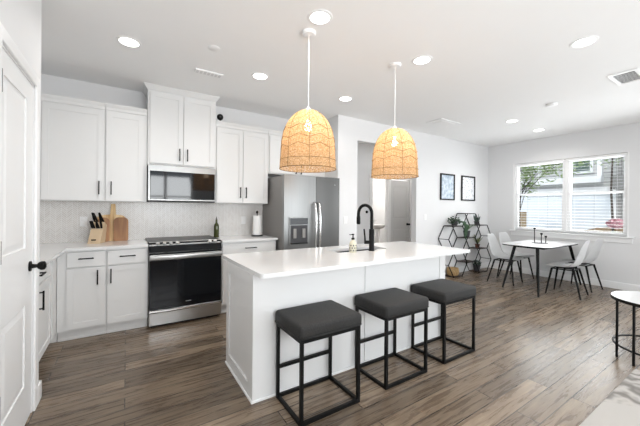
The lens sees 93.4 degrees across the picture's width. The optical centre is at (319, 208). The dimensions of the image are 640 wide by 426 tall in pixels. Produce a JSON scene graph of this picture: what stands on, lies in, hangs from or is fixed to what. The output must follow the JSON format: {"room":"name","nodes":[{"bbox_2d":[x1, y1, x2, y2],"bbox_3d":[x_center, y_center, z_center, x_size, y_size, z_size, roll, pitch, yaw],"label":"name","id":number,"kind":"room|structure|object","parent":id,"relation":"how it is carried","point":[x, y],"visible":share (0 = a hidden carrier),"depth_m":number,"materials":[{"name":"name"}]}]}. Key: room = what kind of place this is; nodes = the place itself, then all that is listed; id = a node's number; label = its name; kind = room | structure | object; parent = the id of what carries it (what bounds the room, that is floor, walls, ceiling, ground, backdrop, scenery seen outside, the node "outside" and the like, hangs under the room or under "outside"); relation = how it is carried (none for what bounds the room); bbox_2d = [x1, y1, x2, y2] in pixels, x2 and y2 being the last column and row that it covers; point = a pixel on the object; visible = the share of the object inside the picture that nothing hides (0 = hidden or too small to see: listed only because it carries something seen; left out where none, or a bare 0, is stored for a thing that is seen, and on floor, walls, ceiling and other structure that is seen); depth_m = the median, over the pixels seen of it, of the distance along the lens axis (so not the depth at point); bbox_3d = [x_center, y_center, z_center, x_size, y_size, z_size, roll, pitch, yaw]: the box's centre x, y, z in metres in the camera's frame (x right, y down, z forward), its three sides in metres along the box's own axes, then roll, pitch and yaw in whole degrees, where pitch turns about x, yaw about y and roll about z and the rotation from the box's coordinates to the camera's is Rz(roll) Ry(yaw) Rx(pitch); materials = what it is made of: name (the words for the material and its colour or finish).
{"room":"kitchen","nodes":[
{"label":"kitchen","id":0,"kind":"room"},
{"bbox_2d":[0,0,41,390],"bbox_3d":[-1.012,-0.067,0.080,0.602,2.806,4.430,0,0,-33],"label":"wall","id":1,"kind":"structure","parent":0,"point":[21,19],"depth_m":1.83,"materials":[{"name":"paint"}]},
{"bbox_2d":[0,22,39,412],"bbox_3d":[-1.734,0.233,1.659,0.134,2.195,0.805,0,0,-33],"label":"trim","id":2,"kind":"structure","parent":1,"relation":"attached to","point":[5,38],"depth_m":1.97,"materials":[{"name":"white paint"}]},
{"bbox_2d":[0,48,46,425],"bbox_3d":[-1.674,0.270,1.698,0.116,2.105,0.641,0,0,-33],"label":"door","id":3,"kind":"structure","parent":1,"relation":"in","point":[17,91],"depth_m":1.67,"materials":[{"name":"white paint"}]},
{"bbox_2d":[38,380,41,403],"bbox_3d":[-1.981,1.268,2.051,0.116,0.120,0.111,0,0,-33],"label":"baseboard","id":4,"kind":"structure","parent":1,"relation":"attached to","point":[40,381],"depth_m":2.08,"materials":[{"name":"white paint"}]},
{"bbox_2d":[41,74,315,177],"bbox_3d":[-1.800,-0.073,4.226,3.998,2.806,0.120,0,0,-33],"label":"wall","id":5,"kind":"structure","parent":0,"point":[50,84],"depth_m":3.71,"materials":[{"name":"paint"}]},
{"bbox_2d":[40,92,105,201],"bbox_3d":[-2.853,-0.633,3.250,0.884,1.102,0.356,0,0,-33],"label":"upper cabinet","id":6,"kind":"object","parent":5,"relation":"attached to","point":[72,141],"visible":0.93,"depth_m":3.22,"materials":[{"name":"white paint"}]},
{"bbox_2d":[105,102,146,201],"bbox_3d":[-2.308,-0.628,3.600,0.407,1.102,0.356,0,0,-33],"label":"upper cabinet","id":7,"kind":"object","parent":5,"relation":"attached to","point":[125,126],"visible":0.99,"depth_m":3.48,"materials":[{"name":"white paint"}]},
{"bbox_2d":[40,201,262,243],"bbox_3d":[-1.268,0.161,3.506,3.878,0.495,1.669,0,0,-33],"label":"backsplash","id":8,"kind":"structure","parent":5,"relation":"attached to","point":[59,220],"depth_m":3.91,"materials":[{"name":"tile"}]},
{"bbox_2d":[80,217,86,226],"bbox_3d":[-2.763,0.157,3.522,0.072,0.116,0.008,0,0,-33],"label":"wall outlet","id":9,"kind":"object","parent":8,"relation":"attached to","point":[83,220],"visible":1,"depth_m":3.52,"materials":[{"name":"white plastic"}]},
{"bbox_2d":[241,216,245,223],"bbox_3d":[-1.158,0.180,4.553,0.072,0.116,0.008,0,0,-33],"label":"wall outlet","id":10,"kind":"object","parent":8,"relation":"attached to","point":[243,218],"visible":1,"depth_m":4.55,"materials":[{"name":"white plastic"}]},
{"bbox_2d":[142,82,219,168],"bbox_3d":[-1.794,-0.999,3.914,0.874,0.954,0.380,0,0,-33],"label":"upper cabinet","id":11,"kind":"object","parent":5,"relation":"attached to","point":[181,124],"visible":0.98,"depth_m":3.77,"materials":[{"name":"white paint"}]},
{"bbox_2d":[147,164,215,202],"bbox_3d":[-1.799,-0.299,3.913,0.775,0.442,0.382,0,0,-33],"label":"microwave","id":12,"kind":"object","parent":11,"relation":"attached to","point":[165,183],"visible":0.93,"depth_m":3.73,"materials":[{"name":"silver metal"}]},
{"bbox_2d":[215,120,268,203],"bbox_3d":[-1.151,-0.619,4.343,0.756,1.102,0.356,0,0,-33],"label":"upper cabinet","id":13,"kind":"object","parent":5,"relation":"attached to","point":[241,151],"visible":0.96,"depth_m":4.21,"materials":[{"name":"white paint"}]},
{"bbox_2d":[217,114,222,120],"bbox_3d":[-1.352,-1.224,4.082,0.086,0.103,0.067,0,0,-33],"label":"security camera","id":14,"kind":"object","parent":13,"relation":"on","point":[219,116],"visible":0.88,"depth_m":4.06,"materials":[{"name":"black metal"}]},
{"bbox_2d":[268,129,325,176],"bbox_3d":[-0.405,-0.837,4.821,1.006,0.655,0.356,0,0,-33],"label":"upper cabinet","id":15,"kind":"object","parent":5,"relation":"attached to","point":[274,136],"visible":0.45,"depth_m":4.51,"materials":[{"name":"white paint"}]},
{"bbox_2d":[25,267,639,425],"bbox_3d":[0.945,1.402,3.989,8.520,0.100,9.120,0,0,-33],"label":"floor","id":16,"kind":"structure","parent":0,"point":[549,359],"depth_m":2.45,"materials":[{"name":"brown wood"}]},
{"bbox_2d":[39,263,51,360],"bbox_3d":[-2.460,0.874,2.311,0.570,0.901,0.820,0,0,-33],"label":"base cabinet","id":17,"kind":"object","parent":16,"relation":"on","point":[45,279],"visible":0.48,"depth_m":2.54,"materials":[{"name":"white paint"}]},
{"bbox_2d":[40,239,147,263],"bbox_3d":[-2.354,0.409,2.838,1.301,0.030,1.597,0,0,-33],"label":"countertop","id":18,"kind":"structure","parent":17,"relation":"on","point":[49,252],"depth_m":3.14,"materials":[{"name":"white stone"}]},
{"bbox_2d":[87,222,106,243],"bbox_3d":[-2.533,0.275,3.432,0.116,0.235,0.226,0,0,-18],"label":"knife block","id":19,"kind":"object","parent":18,"relation":"on","point":[97,236],"visible":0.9,"depth_m":3.40,"materials":[{"name":"brown wood"}]},
{"bbox_2d":[98,217,109,241],"bbox_3d":[-2.557,0.252,3.561,0.120,0.285,0.058,0,0,-33],"label":"cutting board","id":20,"kind":"object","parent":18,"relation":"on","point":[106,220],"visible":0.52,"depth_m":3.58,"materials":[{"name":"brown wood"}]},
{"bbox_2d":[97,204,125,240],"bbox_3d":[-2.519,0.171,3.642,0.330,0.448,0.080,0,0,-33],"label":"cutting board","id":21,"kind":"object","parent":18,"relation":"on","point":[112,216],"visible":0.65,"depth_m":3.64,"materials":[{"name":"brown wood"}]},
{"bbox_2d":[113,217,127,240],"bbox_3d":[-2.416,0.253,3.660,0.150,0.285,0.058,0,0,-33],"label":"cutting board","id":22,"kind":"object","parent":18,"relation":"on","point":[120,230],"visible":0.99,"depth_m":3.65,"materials":[{"name":"brown wood"}]},
{"bbox_2d":[50,258,57,342],"bbox_3d":[-2.908,0.870,2.973,0.531,0.901,0.775,0,0,-33],"label":"base cabinet","id":23,"kind":"object","parent":16,"relation":"on","point":[53,265],"visible":0.17,"depth_m":2.86,"materials":[{"name":"white paint"}]},
{"bbox_2d":[57,249,106,341],"bbox_3d":[-2.548,0.873,3.276,0.394,0.901,0.654,0,0,-33],"label":"base cabinet","id":24,"kind":"object","parent":16,"relation":"on","point":[81,275],"visible":0.96,"depth_m":3.04,"materials":[{"name":"white paint"}]},
{"bbox_2d":[106,247,147,332],"bbox_3d":[-2.223,0.876,3.485,0.376,0.901,0.654,0,0,-33],"label":"base cabinet","id":25,"kind":"object","parent":16,"relation":"on","point":[127,268],"visible":0.98,"depth_m":3.25,"materials":[{"name":"white paint"}]},
{"bbox_2d":[145,235,221,327],"bbox_3d":[-1.710,0.852,3.767,0.791,0.956,0.734,0,0,-33],"label":"oven range","id":26,"kind":"object","parent":16,"relation":"on","point":[184,272],"visible":0.98,"depth_m":3.49,"materials":[{"name":"silver metal"}]},
{"bbox_2d":[145,235,218,243],"bbox_3d":[-1.746,0.393,3.828,0.791,0.022,0.589,0,0,-33],"label":"cooktop","id":27,"kind":"object","parent":26,"relation":"in","point":[205,237],"depth_m":3.80,"materials":[{"name":"black ceramic"}]},
{"bbox_2d":[221,240,275,312],"bbox_3d":[-1.076,0.885,4.222,0.740,0.901,0.654,0,0,-33],"label":"base cabinet","id":28,"kind":"object","parent":16,"relation":"on","point":[270,245],"visible":0.22,"depth_m":3.87,"materials":[{"name":"white paint"}]},
{"bbox_2d":[213,235,277,242],"bbox_3d":[-1.071,0.419,4.233,0.758,0.030,0.637,0,0,-33],"label":"countertop","id":29,"kind":"structure","parent":28,"relation":"on","point":[234,238],"depth_m":4.06,"materials":[{"name":"white stone"}]},
{"bbox_2d":[214,217,218,236],"bbox_3d":[-1.438,0.259,4.188,0.070,0.286,0.070,0,0,-33],"label":"oil bottle","id":30,"kind":"object","parent":29,"relation":"on","point":[216,225],"visible":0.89,"depth_m":4.16,"materials":[{"name":"green glass"}]},
{"bbox_3d":[-0.923,0.220,4.423,0.164,0.371,0.164,0,0,-33],"label":"paper towel holder","id":31,"kind":"object","parent":29,"relation":"on","visible":0},
{"bbox_2d":[252,215,261,234],"bbox_3d":[-0.924,0.247,4.423,0.130,0.280,0.130,0,0,-33],"label":"paper towel roll","id":32,"kind":"object","parent":31,"relation":"on","point":[257,220],"visible":0.99,"depth_m":4.37,"materials":[{"name":"white paper"}]},
{"bbox_2d":[263,174,339,249],"bbox_3d":[-0.281,0.442,4.601,0.925,1.800,0.838,0,0,-33],"label":"refrigerator","id":33,"kind":"object","parent":16,"relation":"on","point":[301,211],"visible":0.7,"depth_m":4.28,"materials":[{"name":"silver metal"}]},
{"bbox_2d":[275,300,361,425],"bbox_3d":[-0.016,1.034,2.121,0.508,0.620,0.392,0,0,-33],"label":"counter stool","id":34,"kind":"object","parent":16,"relation":"on","point":[307,323],"visible":1,"depth_m":2.05,"materials":[{"name":"black metal"}]},
{"bbox_2d":[275,300,361,338],"bbox_3d":[-0.014,0.769,2.121,0.498,0.090,0.384,0,0,-33],"label":"seat cushion","id":35,"kind":"object","parent":34,"relation":"on","point":[324,319],"depth_m":2.02,"materials":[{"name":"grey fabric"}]},
{"bbox_2d":[225,256,444,404],"bbox_3d":[0.265,0.904,2.911,2.155,0.884,0.655,0,0,-33],"label":"kitchen island","id":36,"kind":"object","parent":16,"relation":"on","point":[252,304],"visible":0.59,"depth_m":2.39,"materials":[{"name":"white paint"}]},
{"bbox_2d":[222,241,469,278],"bbox_3d":[0.361,0.448,2.990,2.375,0.030,0.962,0,0,-33],"label":"island countertop","id":37,"kind":"structure","parent":36,"relation":"on","point":[278,263],"depth_m":2.65,"materials":[{"name":"white stone"}]},
{"bbox_2d":[349,234,356,252],"bbox_3d":[0.324,0.342,2.961,0.078,0.181,0.078,0,0,-33],"label":"soap bottle","id":38,"kind":"object","parent":37,"relation":"on","point":[352,245],"visible":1,"depth_m":2.94,"materials":[{"name":"ceramic"}]},
{"bbox_2d":[338,249,374,252],"bbox_3d":[0.397,0.555,3.205,0.684,0.184,0.264,0,0,-33],"label":"sink","id":39,"kind":"object","parent":37,"relation":"in","point":[361,249],"visible":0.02,"depth_m":3.37,"materials":[{"name":"metal"}]},
{"bbox_2d":[357,204,374,250],"bbox_3d":[0.468,0.193,3.144,0.103,0.482,0.224,0,0,-33],"label":"faucet","id":40,"kind":"object","parent":37,"relation":"on","point":[370,241],"visible":1,"depth_m":3.08,"materials":[{"name":"black metal"}]},
{"bbox_2d":[373,220,384,242],"bbox_3d":[1.599,0.836,8.400,0.450,1.042,0.450,0,0,-33],"label":"sink","id":41,"kind":"object","parent":16,"relation":"on","point":[377,227],"visible":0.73,"depth_m":8.33,"materials":[{"name":"white ceramic"}]},
{"bbox_2d":[373,224,384,228],"bbox_3d":[1.601,0.514,8.400,0.450,0.125,0.450,0,0,-33],"label":"basin","id":42,"kind":"object","parent":41,"relation":"in","point":[375,226],"depth_m":8.25,"materials":[{"name":"white ceramic"}]},
{"bbox_2d":[354,288,428,389],"bbox_3d":[0.592,1.039,2.511,0.508,0.620,0.392,0,0,-33],"label":"counter stool","id":43,"kind":"object","parent":16,"relation":"on","point":[387,305],"visible":0.98,"depth_m":2.43,"materials":[{"name":"black metal"}]},
{"bbox_2d":[355,288,428,316],"bbox_3d":[0.594,0.774,2.511,0.498,0.090,0.384,0,0,-33],"label":"seat cushion","id":44,"kind":"object","parent":43,"relation":"on","point":[392,302],"depth_m":2.41,"materials":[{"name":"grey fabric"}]},
{"bbox_2d":[411,279,475,364],"bbox_3d":[1.179,1.044,2.889,0.508,0.620,0.392,0,0,-33],"label":"counter stool","id":45,"kind":"object","parent":16,"relation":"on","point":[444,292],"visible":0.92,"depth_m":2.80,"materials":[{"name":"black metal"}]},
{"bbox_2d":[411,279,475,302],"bbox_3d":[1.181,0.778,2.889,0.498,0.090,0.384,0,0,-33],"label":"seat cushion","id":46,"kind":"object","parent":45,"relation":"on","point":[439,290],"depth_m":2.77,"materials":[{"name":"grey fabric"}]},
{"bbox_2d":[438,213,490,277],"bbox_3d":[3.070,0.736,6.337,1.546,1.266,0.243,0,0,-33],"label":"plant stand","id":47,"kind":"object","parent":16,"relation":"on","point":[479,225],"visible":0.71,"depth_m":6.32,"materials":[{"name":"black metal"}]},
{"bbox_2d":[446,267,458,275],"bbox_3d":[2.683,1.274,6.091,0.240,0.150,0.240,0,0,-33],"label":"wicker basket","id":48,"kind":"object","parent":47,"relation":"on","point":[455,270],"visible":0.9,"depth_m":6.01,"materials":[{"name":"beige wicker"}]},
{"bbox_2d":[448,216,468,239],"bbox_3d":[2.772,0.394,6.090,0.388,0.476,0.267,0,0,34],"label":"trailing plant","id":49,"kind":"object","parent":47,"relation":"on","point":[453,222],"visible":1,"depth_m":6.06,"materials":[{"name":"green plant"}]},
{"bbox_2d":[460,225,472,236],"bbox_3d":[3.121,0.457,6.362,0.322,0.291,0.305,0,0,-7],"label":"aloe plant","id":50,"kind":"object","parent":47,"relation":"on","point":[468,232],"visible":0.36,"depth_m":6.30,"materials":[{"name":"green plant"}]},
{"bbox_2d":[472,260,480,270],"bbox_3d":[3.405,1.234,6.565,0.202,0.242,0.201,0,0,26],"label":"bushy plant","id":51,"kind":"object","parent":47,"relation":"on","point":[478,263],"visible":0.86,"depth_m":6.51,"materials":[{"name":"green plant"}]},
{"bbox_2d":[473,214,479,224],"bbox_3d":[3.406,0.230,6.551,0.140,0.250,0.142,0,0,-33],"label":"snake plant","id":52,"kind":"object","parent":47,"relation":"on","point":[478,217],"visible":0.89,"depth_m":6.52,"materials":[{"name":"green plant"}]},
{"bbox_2d":[473,234,483,247],"bbox_3d":[3.407,0.711,6.562,0.246,0.288,0.331,0,0,19],"label":"plant","id":53,"kind":"object","parent":47,"relation":"on","point":[478,239],"visible":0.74,"depth_m":6.53,"materials":[{"name":"green plant"}]},
{"bbox_2d":[487,233,523,285],"bbox_3d":[3.450,0.932,5.626,0.476,0.884,0.518,0,0,-38],"label":"dining chair","id":54,"kind":"object","parent":16,"relation":"on","point":[495,248],"visible":0.98,"depth_m":5.73,"materials":[{"name":"white plastic"}]},
{"bbox_2d":[498,232,533,278],"bbox_3d":[3.881,0.936,5.974,0.476,0.884,0.518,0,0,-30],"label":"dining chair","id":55,"kind":"object","parent":16,"relation":"on","point":[503,236],"visible":0.88,"depth_m":6.09,"materials":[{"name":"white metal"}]},
{"bbox_2d":[502,240,581,297],"bbox_3d":[3.871,1.002,5.341,1.647,0.754,0.784,0,0,-33],"label":"dining table","id":56,"kind":"object","parent":16,"relation":"on","point":[525,243],"visible":0.93,"depth_m":5.22,"materials":[{"name":"white laminate"}]},
{"bbox_2d":[531,228,547,243],"bbox_3d":[3.927,0.487,5.389,0.250,0.277,0.250,0,0,-33],"label":"candle holder","id":57,"kind":"object","parent":56,"relation":"on","point":[541,234],"visible":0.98,"depth_m":5.36,"materials":[{"name":"black metal"}]},
{"bbox_2d":[545,240,589,299],"bbox_3d":[3.945,0.936,4.820,0.476,0.884,0.518,0,0,-37],"label":"dining chair","id":58,"kind":"object","parent":16,"relation":"on","point":[581,255],"visible":1,"depth_m":4.77,"materials":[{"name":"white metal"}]},
{"bbox_2d":[559,238,603,292],"bbox_3d":[4.520,0.941,5.219,0.476,0.884,0.518,0,0,-29],"label":"dining chair","id":59,"kind":"object","parent":16,"relation":"on","point":[593,254],"visible":0.87,"depth_m":5.04,"materials":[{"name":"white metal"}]},
{"bbox_2d":[579,369,639,425],"bbox_3d":[2.367,1.357,1.498,1.620,0.012,1.450,0,0,-33],"label":"rug","id":60,"kind":"object","parent":16,"relation":"on","point":[621,407],"visible":1,"depth_m":2.04,"materials":[{"name":"white fabric"}]},
{"bbox_2d":[610,291,639,366],"bbox_3d":[3.029,1.094,2.664,0.670,0.549,0.670,0,0,-33],"label":"side table","id":61,"kind":"object","parent":16,"relation":"on","point":[632,298],"visible":1,"depth_m":2.76,"materials":[{"name":"white laminate"}]},
{"bbox_2d":[41,0,639,146],"bbox_3d":[0.968,-1.514,3.989,8.520,0.120,9.120,0,0,-33],"label":"ceiling","id":62,"kind":"structure","parent":0,"point":[493,63],"depth_m":2.90,"materials":[{"name":"paint"}]},
{"bbox_2d":[116,35,141,47],"bbox_3d":[-1.693,-1.473,2.673,0.196,0.006,0.196,0,0,-33],"label":"recessed light","id":63,"kind":"object","parent":62,"relation":"in","point":[127,41],"visible":1,"depth_m":2.66,"materials":[{"name":"white paint"}]},
{"bbox_2d":[194,68,222,77],"bbox_3d":[-1.206,-1.463,3.270,0.285,0.016,0.090,0,0,-33],"label":"ceiling vent","id":64,"kind":"object","parent":62,"relation":"in","point":[197,70],"visible":1,"depth_m":3.26,"materials":[{"name":"white metal"}]},
{"bbox_2d":[208,45,219,51],"bbox_3d":[-0.973,-1.467,2.767,0.110,0.006,0.110,0,0,-33],"label":"cover plate","id":65,"kind":"object","parent":62,"relation":"attached to","point":[215,48],"visible":1,"depth_m":2.76,"materials":[{"name":"paint"}]},
{"bbox_2d":[251,72,268,79],"bbox_3d":[-0.663,-1.464,3.346,0.196,0.006,0.196,0,0,-33],"label":"recessed light","id":66,"kind":"object","parent":62,"relation":"in","point":[256,75],"visible":1,"depth_m":3.33,"materials":[{"name":"white paint"}]},
{"bbox_2d":[279,28,335,172],"bbox_3d":[-0.096,-0.892,2.507,0.473,1.141,0.473,0,0,26],"label":"pendant lamp","id":67,"kind":"object","parent":62,"relation":"hanging from","point":[307,120],"visible":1,"depth_m":2.35,"materials":[{"name":"brown wicker"}]},
{"bbox_2d":[307,9,332,24],"bbox_3d":[-0.001,-1.459,2.310,0.196,0.006,0.196,0,0,-33],"label":"recessed light","id":68,"kind":"object","parent":62,"relation":"in","point":[317,16],"visible":1,"depth_m":2.30,"materials":[{"name":"white paint"}]},
{"bbox_2d":[338,96,352,100],"bbox_3d":[0.340,-1.456,4.014,0.196,0.006,0.196,0,0,-33],"label":"recessed light","id":69,"kind":"object","parent":62,"relation":"in","point":[342,98],"visible":1,"depth_m":4.00,"materials":[{"name":"white paint"}]},
{"bbox_2d":[371,62,418,178],"bbox_3d":[0.758,-0.886,3.055,0.473,1.141,0.473,0,0,-2],"label":"pendant lamp","id":70,"kind":"object","parent":62,"relation":"hanging from","point":[400,158],"visible":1,"depth_m":2.90,"materials":[{"name":"brown wicker"}]},
{"bbox_2d":[412,55,432,64],"bbox_3d":[1.000,-1.451,2.957,0.196,0.006,0.196,0,0,-33],"label":"recessed light","id":71,"kind":"object","parent":62,"relation":"in","point":[422,59],"visible":1,"depth_m":2.94,"materials":[{"name":"white paint"}]},
{"bbox_2d":[426,118,460,127],"bbox_3d":[2.093,-1.437,5.104,0.540,0.016,0.300,0,0,-33],"label":"ceiling vent","id":72,"kind":"object","parent":62,"relation":"in","point":[441,122],"visible":1,"depth_m":5.08,"materials":[{"name":"white metal"}]},
{"bbox_2d":[433,121,452,125],"bbox_3d":[2.093,-1.432,5.104,0.340,0.006,0.180,0,0,-33],"label":"grille","id":73,"kind":"object","parent":72,"relation":"attached to","point":[440,123],"depth_m":5.08,"materials":[{"name":"metal"}]},
{"bbox_2d":[505,119,518,122],"bbox_3d":[3.159,-1.434,4.965,0.196,0.006,0.196,0,0,-33],"label":"recessed light","id":74,"kind":"object","parent":62,"relation":"in","point":[512,120],"visible":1,"depth_m":4.97,"materials":[{"name":"white paint"}]},
{"bbox_2d":[546,102,557,106],"bbox_3d":[3.192,-1.421,4.152,0.130,0.030,0.130,0,0,-33],"label":"smoke detector","id":75,"kind":"object","parent":62,"relation":"attached to","point":[553,104],"visible":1,"depth_m":4.13,"materials":[{"name":"white paint"}]},
{"bbox_2d":[569,36,598,47],"bbox_3d":[2.291,-1.441,2.618,0.196,0.006,0.196,0,0,-33],"label":"recessed light","id":76,"kind":"object","parent":62,"relation":"in","point":[588,40],"visible":1,"depth_m":2.60,"materials":[{"name":"white paint"}]},
{"bbox_2d":[607,68,639,85],"bbox_3d":[3.355,-1.429,3.288,0.420,0.012,0.230,0,0,-33],"label":"ceiling vent","id":77,"kind":"object","parent":62,"relation":"in","point":[633,75],"visible":1,"depth_m":3.29,"materials":[{"name":"white metal"}]},
{"bbox_2d":[357,143,410,243],"bbox_3d":[1.409,-0.048,7.049,4.212,2.806,0.100,0,0,-33],"label":"wall","id":78,"kind":"structure","parent":0,"point":[365,151],"depth_m":6.73,"materials":[{"name":"paint"}]},
{"bbox_2d":[369,174,410,241],"bbox_3d":[1.704,0.298,7.169,1.400,2.120,0.020,0,0,-33],"label":"trim","id":79,"kind":"structure","parent":78,"relation":"attached to","point":[371,179],"depth_m":7.11,"materials":[{"name":"white paint"}]},
{"bbox_2d":[391,180,409,241],"bbox_3d":[1.949,0.340,7.323,0.670,2.020,0.116,0,0,-33],"label":"door","id":80,"kind":"structure","parent":78,"relation":"in","point":[400,223],"depth_m":7.35,"materials":[{"name":"grey paint"}]},
{"bbox_2d":[320,115,487,268],"bbox_3d":[1.179,-0.050,7.295,4.332,2.806,3.397,0,0,-33],"label":"wall","id":81,"kind":"structure","parent":0,"point":[436,155],"depth_m":5.97,"materials":[{"name":"paint"}]},
{"bbox_2d":[440,173,454,199],"bbox_3d":[2.618,-0.436,6.183,0.472,0.538,0.024,0,0,-33],"label":"framed print","id":82,"kind":"object","parent":81,"relation":"attached to","point":[447,181],"visible":1,"depth_m":6.18,"materials":[{"name":"blue paper"}]},
{"bbox_2d":[458,265,472,271],"bbox_3d":[3.153,1.307,6.542,0.524,0.119,0.016,0,0,-33],"label":"baseboard","id":83,"kind":"structure","parent":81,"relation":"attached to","point":[470,267],"depth_m":6.54,"materials":[{"name":"white paint"}]},
{"bbox_2d":[461,175,474,200],"bbox_3d":[3.237,-0.431,6.581,0.502,0.538,0.024,0,0,-33],"label":"framed print","id":84,"kind":"object","parent":81,"relation":"attached to","point":[467,182],"visible":1,"depth_m":6.57,"materials":[{"name":"white paper"}]},
{"bbox_2d":[480,262,487,268],"bbox_3d":[3.766,1.312,6.936,0.294,0.120,0.016,0,0,-33],"label":"baseboard","id":85,"kind":"structure","parent":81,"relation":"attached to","point":[483,265],"depth_m":6.94,"materials":[{"name":"white paint"}]},
{"bbox_2d":[487,122,639,284],"bbox_3d":[4.525,-0.023,6.163,0.165,2.806,8.920,0,0,-33],"label":"wall","id":86,"kind":"structure","parent":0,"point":[616,262],"depth_m":5.71,"materials":[{"name":"paint"}]},
{"bbox_2d":[515,161,564,232],"bbox_3d":[4.533,-0.240,6.222,0.090,1.422,0.883,0,0,-33],"label":"window","id":87,"kind":"structure","parent":86,"relation":"attached to","point":[517,185],"depth_m":6.30,"materials":[{"name":"white paint"}]},
{"bbox_2d":[515,159,564,230],"bbox_3d":[4.485,-0.252,6.191,0.029,1.394,0.872,0,0,-33],"label":"window blind","id":88,"kind":"object","parent":86,"relation":"attached to","point":[561,160],"visible":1,"depth_m":6.19,"materials":[{"name":"white paint"}]},
{"bbox_2d":[488,262,639,290],"bbox_3d":[5.362,1.327,4.759,0.016,0.120,5.403,0,0,-33],"label":"baseboard","id":89,"kind":"structure","parent":86,"relation":"attached to","point":[605,283],"depth_m":5.58,"materials":[{"name":"white paint"}]},
{"bbox_2d":[567,155,626,235],"bbox_3d":[5.014,-0.236,5.473,0.090,1.422,0.836,0,0,-33],"label":"window","id":90,"kind":"structure","parent":86,"relation":"attached to","point":[569,181],"depth_m":5.46,"materials":[{"name":"white paint"}]},
{"bbox_2d":[567,152,626,234],"bbox_3d":[4.965,-0.248,5.443,0.029,1.394,0.825,0,0,-33],"label":"window blind","id":91,"kind":"object","parent":86,"relation":"attached to","point":[617,154],"visible":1,"depth_m":5.40,"materials":[{"name":"white paint"}]},
{"label":"outside","id":92,"kind":"structure","parent":0,"visible":0},
{"bbox_3d":[17.157,1.376,16.969,32.770,0.910,50.000,0,0,-33],"label":"ground","id":93,"kind":"structure","parent":92,"visible":0},
{"bbox_2d":[520,212,526,227],"bbox_3d":[6.704,0.558,10.096,0.400,0.880,0.220,0,0,-33],"label":"utility box","id":94,"kind":"object","parent":93,"relation":"on","point":[522,214],"visible":0.28,"depth_m":9.99,"materials":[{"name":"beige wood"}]},
{"bbox_2d":[519,161,585,226],"bbox_3d":[6.243,-0.156,8.440,2.111,3.002,1.621,0,0,45],"label":"tree","id":95,"kind":"object","parent":93,"relation":"on","point":[532,168],"visible":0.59,"depth_m":8.62,"materials":[{"name":"green plant"}]},
{"bbox_2d":[520,157,623,230],"bbox_3d":[10.762,-4.020,11.051,6.800,10.100,13.600,0,0,-33],"label":"house","id":96,"kind":"structure","parent":93,"relation":"on","point":[588,214],"depth_m":9.38,"materials":[{"name":"grey"}]},
{"bbox_2d":[572,157,623,230],"bbox_3d":[7.592,-0.495,8.090,1.158,3.002,1.446,0,0,-3],"label":"tree","id":97,"kind":"object","parent":93,"relation":"on","point":[612,161],"visible":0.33,"depth_m":7.89,"materials":[{"name":"green plant"}]},
{"bbox_2d":[584,226,622,232],"bbox_3d":[7.999,0.698,8.706,0.880,0.420,1.800,0,0,-33],"label":"mulch bed","id":98,"kind":"object","parent":93,"relation":"on","point":[602,229],"visible":0.18,"depth_m":8.22,"materials":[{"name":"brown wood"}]},
{"bbox_2d":[606,218,622,232],"bbox_3d":[7.428,0.526,7.575,0.408,0.565,0.395,0,0,-33],"label":"bush","id":99,"kind":"object","parent":93,"relation":"on","point":[616,223],"visible":0.66,"depth_m":7.51,"materials":[{"name":"pink plant"}]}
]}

